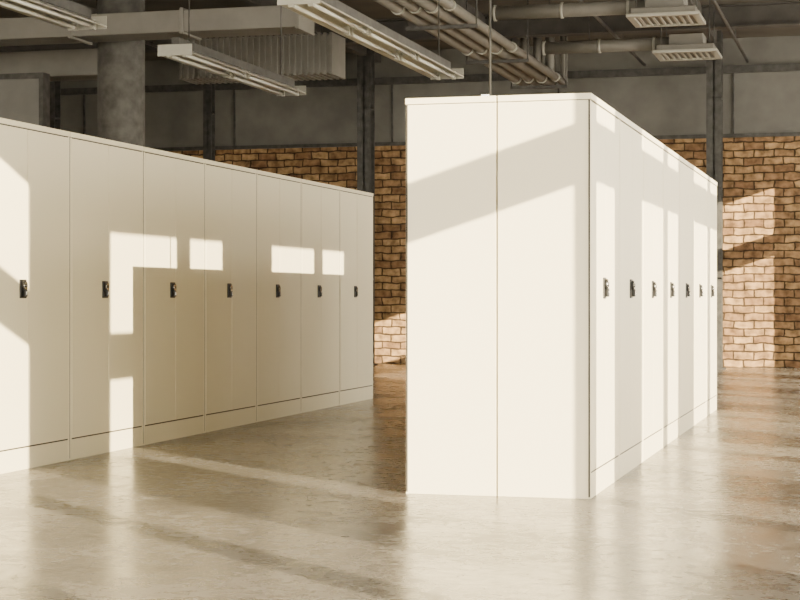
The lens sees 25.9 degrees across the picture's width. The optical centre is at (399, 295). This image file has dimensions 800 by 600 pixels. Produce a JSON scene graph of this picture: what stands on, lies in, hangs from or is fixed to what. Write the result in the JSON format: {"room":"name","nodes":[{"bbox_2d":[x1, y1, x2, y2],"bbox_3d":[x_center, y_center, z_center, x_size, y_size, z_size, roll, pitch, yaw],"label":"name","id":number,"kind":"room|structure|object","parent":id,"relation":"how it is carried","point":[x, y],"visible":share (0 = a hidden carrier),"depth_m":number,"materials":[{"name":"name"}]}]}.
{"room":"locker room","nodes":[
{"label":"locker room","id":0,"kind":"room"},
{"bbox_2d":[0,363,799,599],"bbox_3d":[-2.720,1.075,11.296,17.380,0.200,28.550,0,0,15],"label":"floor","id":1,"kind":"structure","parent":0,"point":[311,505],"depth_m":7.59,"materials":[{"name":"concrete"}]},
{"bbox_2d":[0,72,49,127],"bbox_3d":[-5.672,-0.725,19.441,3.780,3.400,0.160,0,0,15],"label":"screen","id":2,"kind":"object","parent":1,"relation":"on","point":[24,97],"visible":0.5,"depth_m":18.96,"materials":[{"name":"paint"}]},
{"bbox_2d":[0,118,69,473],"bbox_3d":[-2.309,0.000,9.868,0.490,1.950,1.072,0,0,15],"label":"storage cabinet","id":3,"kind":"object","parent":1,"relation":"on","point":[34,159],"visible":1,"depth_m":9.88,"materials":[{"name":"white metal"}]},
{"bbox_2d":[50,81,60,129],"bbox_3d":[-5.167,-1.275,25.784,0.280,4.500,0.280,0,0,15],"label":"steel column","id":4,"kind":"structure","parent":1,"relation":"on","point":[55,86],"depth_m":25.84,"materials":[{"name":"black metal"}]},
{"bbox_2d":[70,132,143,459],"bbox_3d":[-2.025,0.000,10.905,0.490,1.950,1.072,0,0,15],"label":"storage cabinet","id":5,"kind":"object","parent":1,"relation":"on","point":[106,176],"visible":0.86,"depth_m":10.82,"materials":[{"name":"white metal"}]},
{"bbox_2d":[97,0,144,146],"bbox_3d":[-2.964,-1.275,18.502,0.640,4.500,0.640,0,0,15],"label":"concrete column","id":6,"kind":"structure","parent":1,"relation":"on","point":[121,64],"depth_m":18.29,"materials":[{"name":"grey concrete"}]},
{"bbox_2d":[142,147,204,444],"bbox_3d":[-1.741,0.000,11.941,0.490,1.950,1.072,0,0,15],"label":"storage cabinet","id":7,"kind":"object","parent":1,"relation":"on","point":[173,183],"visible":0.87,"depth_m":11.83,"materials":[{"name":"white metal"}]},
{"bbox_2d":[203,83,214,160],"bbox_3d":[-2.756,-1.275,25.123,0.210,4.500,0.220,0,0,15],"label":"steel column","id":8,"kind":"structure","parent":1,"relation":"on","point":[208,89],"depth_m":25.06,"materials":[{"name":"black metal"}]},
{"bbox_2d":[204,159,256,432],"bbox_3d":[-1.457,0.000,12.977,0.490,1.950,1.072,0,0,15],"label":"storage cabinet","id":9,"kind":"object","parent":1,"relation":"on","point":[230,190],"visible":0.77,"depth_m":12.89,"materials":[{"name":"white metal"}]},
{"bbox_2d":[256,170,300,421],"bbox_3d":[-1.173,0.000,14.013,0.490,1.950,1.072,0,0,15],"label":"storage cabinet","id":10,"kind":"object","parent":1,"relation":"on","point":[278,197],"visible":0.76,"depth_m":13.92,"materials":[{"name":"white metal"}]},
{"bbox_2d":[300,179,339,412],"bbox_3d":[-0.888,0.000,15.050,0.490,1.950,1.072,0,0,15],"label":"storage cabinet","id":11,"kind":"object","parent":1,"relation":"on","point":[319,201],"visible":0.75,"depth_m":14.98,"materials":[{"name":"white metal"}]},
{"bbox_2d":[339,187,372,404],"bbox_3d":[-0.604,0.000,16.086,0.490,1.950,1.072,0,0,15],"label":"storage cabinet","id":12,"kind":"object","parent":1,"relation":"on","point":[355,206],"visible":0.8,"depth_m":15.98,"materials":[{"name":"white metal"}]},
{"bbox_2d":[357,48,377,365],"bbox_3d":[-0.480,-1.275,24.499,0.280,4.500,0.280,0,0,15],"label":"steel column","id":13,"kind":"structure","parent":1,"relation":"on","point":[365,64],"depth_m":24.42,"materials":[{"name":"black metal"}]},
{"bbox_2d":[405,96,497,495],"bbox_3d":[0.362,0.000,8.998,0.486,1.950,0.975,0,0,15],"label":"storage cabinet","id":14,"kind":"object","parent":1,"relation":"on","point":[452,142],"visible":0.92,"depth_m":8.53,"materials":[{"name":"white metal"}]},
{"bbox_2d":[498,93,619,498],"bbox_3d":[0.836,0.000,8.868,0.486,1.950,0.975,0,0,15],"label":"storage cabinet","id":15,"kind":"object","parent":1,"relation":"on","point":[558,154],"visible":1,"depth_m":8.42,"materials":[{"name":"white metal"}]},
{"bbox_2d":[619,114,643,478],"bbox_3d":[1.094,0.000,9.810,0.486,1.950,0.975,0,0,15],"label":"storage cabinet","id":16,"kind":"object","parent":1,"relation":"on","point":[630,134],"visible":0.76,"depth_m":9.65,"materials":[{"name":"white metal"}]},
{"bbox_2d":[643,131,662,461],"bbox_3d":[1.353,0.000,10.752,0.486,1.950,0.975,0,0,15],"label":"storage cabinet","id":17,"kind":"object","parent":1,"relation":"on","point":[652,148],"visible":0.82,"depth_m":10.59,"materials":[{"name":"white metal"}]},
{"bbox_2d":[663,144,679,446],"bbox_3d":[1.611,0.000,11.695,0.486,1.950,0.975,0,0,15],"label":"storage cabinet","id":18,"kind":"object","parent":1,"relation":"on","point":[671,159],"visible":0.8,"depth_m":11.52,"materials":[{"name":"white metal"}]},
{"bbox_2d":[679,156,693,435],"bbox_3d":[1.869,0.000,12.637,0.486,1.950,0.975,0,0,15],"label":"storage cabinet","id":19,"kind":"object","parent":1,"relation":"on","point":[686,169],"visible":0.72,"depth_m":12.47,"materials":[{"name":"white metal"}]},
{"bbox_2d":[694,166,705,424],"bbox_3d":[2.128,0.000,13.579,0.486,1.950,0.975,0,0,15],"label":"storage cabinet","id":20,"kind":"object","parent":1,"relation":"on","point":[699,176],"visible":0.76,"depth_m":13.46,"materials":[{"name":"white metal"}]},
{"bbox_2d":[706,175,716,416],"bbox_3d":[2.386,0.000,14.521,0.486,1.950,0.975,0,0,15],"label":"storage cabinet","id":21,"kind":"object","parent":1,"relation":"on","point":[711,185],"visible":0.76,"depth_m":14.44,"materials":[{"name":"white metal"}]},
{"bbox_2d":[706,30,725,369],"bbox_3d":[4.197,-1.275,23.216,0.280,4.500,0.280,0,0,15],"label":"steel column","id":22,"kind":"structure","parent":1,"relation":"on","point":[714,68],"depth_m":23.11,"materials":[{"name":"black metal"}]},
{"bbox_2d":[0,0,799,60],"bbox_3d":[-2.627,-3.650,11.219,17.600,0.250,28.650,0,0,15],"label":"ceiling","id":23,"kind":"structure","parent":0,"point":[371,9],"depth_m":21.33,"materials":[{"name":"concrete"}]},
{"bbox_2d":[0,48,96,80],"bbox_3d":[-4.690,-2.988,20.053,3.390,1.066,0.440,0,0,15],"label":"duct","id":24,"kind":"object","parent":23,"relation":"hanging from","point":[72,64],"visible":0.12,"depth_m":19.64,"materials":[{"name":"metal"}]},
{"bbox_2d":[0,0,106,30],"bbox_3d":[-2.590,-2.703,11.053,0.310,1.636,2.758,0,0,15],"label":"fitting","id":25,"kind":"object","parent":23,"relation":"hanging from","point":[67,14],"visible":1,"depth_m":11.96,"materials":[{"name":"metal"}]},
{"bbox_2d":[70,0,152,41],"bbox_3d":[-5.367,-3.445,15.599,0.100,0.160,21.050,0,0,15],"label":"joist","id":26,"kind":"object","parent":23,"relation":"attached to","point":[93,11],"depth_m":21.27,"materials":[{"name":"grey metal"}]},
{"bbox_2d":[96,0,157,47],"bbox_3d":[-4.608,-3.348,16.853,0.040,0.346,18.070,0,0,15],"label":"conduit","id":27,"kind":"object","parent":23,"relation":"attached to","point":[146,43],"visible":0.1,"depth_m":22.02,"materials":[{"name":"metal"}]},
{"bbox_2d":[0,5,313,45],"bbox_3d":[-3.857,-3.063,17.985,6.090,0.916,0.490,0,0,15],"label":"duct","id":28,"kind":"object","parent":23,"relation":"hanging from","point":[255,20],"visible":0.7,"depth_m":17.40,"materials":[{"name":"metal"}]},
{"bbox_2d":[157,0,305,95],"bbox_3d":[-1.438,-2.728,15.481,0.310,1.586,2.908,0,0,15],"label":"fitting","id":29,"kind":"object","parent":23,"relation":"hanging from","point":[181,50],"visible":0.99,"depth_m":15.24,"materials":[{"name":"metal"}]},
{"bbox_2d":[179,25,344,84],"bbox_3d":[-1.681,-3.083,21.251,1.958,0.876,0.540,0,0,15],"label":"duct","id":30,"kind":"object","parent":23,"relation":"hanging from","point":[319,56],"visible":0.71,"depth_m":20.95,"materials":[{"name":"metal"}]},
{"bbox_2d":[240,0,380,62],"bbox_3d":[-3.100,-3.445,14.978,0.100,0.160,21.050,0,0,15],"label":"joist","id":31,"kind":"object","parent":23,"relation":"attached to","point":[358,49],"depth_m":22.37,"materials":[{"name":"grey metal"}]},
{"bbox_2d":[277,0,463,79],"bbox_3d":[-0.125,-2.718,13.462,0.310,1.606,4.108,0,0,15],"label":"fitting","id":32,"kind":"object","parent":23,"relation":"hanging from","point":[334,15],"visible":1,"depth_m":13.20,"materials":[{"name":"metal"}]},
{"bbox_2d":[374,0,567,89],"bbox_3d":[0.210,-3.128,17.051,0.750,0.786,13.000,0,0,15],"label":"pipes","id":33,"kind":"object","parent":23,"relation":"attached to","point":[460,29],"visible":0.93,"depth_m":19.55,"materials":[{"name":"metal"}]},
{"bbox_2d":[481,0,490,95],"bbox_3d":[0.500,-2.248,8.794,0.175,2.546,0.087,0,0,15],"label":"power cable","id":34,"kind":"object","parent":23,"relation":"hanging from","point":[489,94],"visible":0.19,"depth_m":8.79,"materials":[{"name":"rubber"}]},
{"bbox_2d":[454,0,519,46],"bbox_3d":[-1.027,-3.445,14.409,0.100,0.160,21.050,0,0,15],"label":"joist","id":35,"kind":"object","parent":23,"relation":"attached to","point":[462,3],"depth_m":21.29,"materials":[{"name":"grey metal"}]},
{"bbox_2d":[492,0,705,27],"bbox_3d":[2.056,-3.183,18.204,2.200,0.676,0.740,0,0,15],"label":"air diffuser","id":36,"kind":"object","parent":23,"relation":"hanging from","point":[641,13],"depth_m":18.13,"materials":[{"name":"grey metal"}]},
{"bbox_2d":[577,0,645,65],"bbox_3d":[0.985,-3.348,15.320,0.040,0.346,18.070,0,0,15],"label":"conduit","id":37,"kind":"object","parent":23,"relation":"attached to","point":[597,18],"visible":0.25,"depth_m":20.97,"materials":[{"name":"metal"}]},
{"bbox_2d":[542,0,721,60],"bbox_3d":[2.735,-3.173,20.683,2.100,0.696,0.740,0,0,15],"label":"air diffuser","id":38,"kind":"object","parent":23,"relation":"hanging from","point":[689,46],"depth_m":20.60,"materials":[{"name":"grey metal"}]},
{"bbox_2d":[688,0,716,42],"bbox_3d":[1.577,-3.445,13.695,0.100,0.160,21.050,0,0,15],"label":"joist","id":39,"kind":"object","parent":23,"relation":"attached to","point":[699,6],"depth_m":22.22,"materials":[{"name":"grey metal"}]},
{"bbox_2d":[712,0,748,61],"bbox_3d":[2.336,-3.348,14.950,0.040,0.346,18.070,0,0,15],"label":"conduit","id":40,"kind":"object","parent":23,"relation":"attached to","point":[733,35],"visible":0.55,"depth_m":20.83,"materials":[{"name":"metal"}]},
{"bbox_2d":[0,1,799,52],"bbox_3d":[0.353,-3.385,22.093,17.000,0.280,0.200,0,0,15],"label":"ceiling beam","id":41,"kind":"structure","parent":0,"point":[786,13],"depth_m":21.51,"materials":[{"name":"grey metal"}]},
{"bbox_2d":[61,36,799,367],"bbox_3d":[1.112,-1.275,24.860,17.000,4.500,0.360,0,0,15],"label":"wall","id":42,"kind":"structure","parent":0,"point":[312,136],"depth_m":24.33,"materials":[{"name":"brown brick"}]}
]}

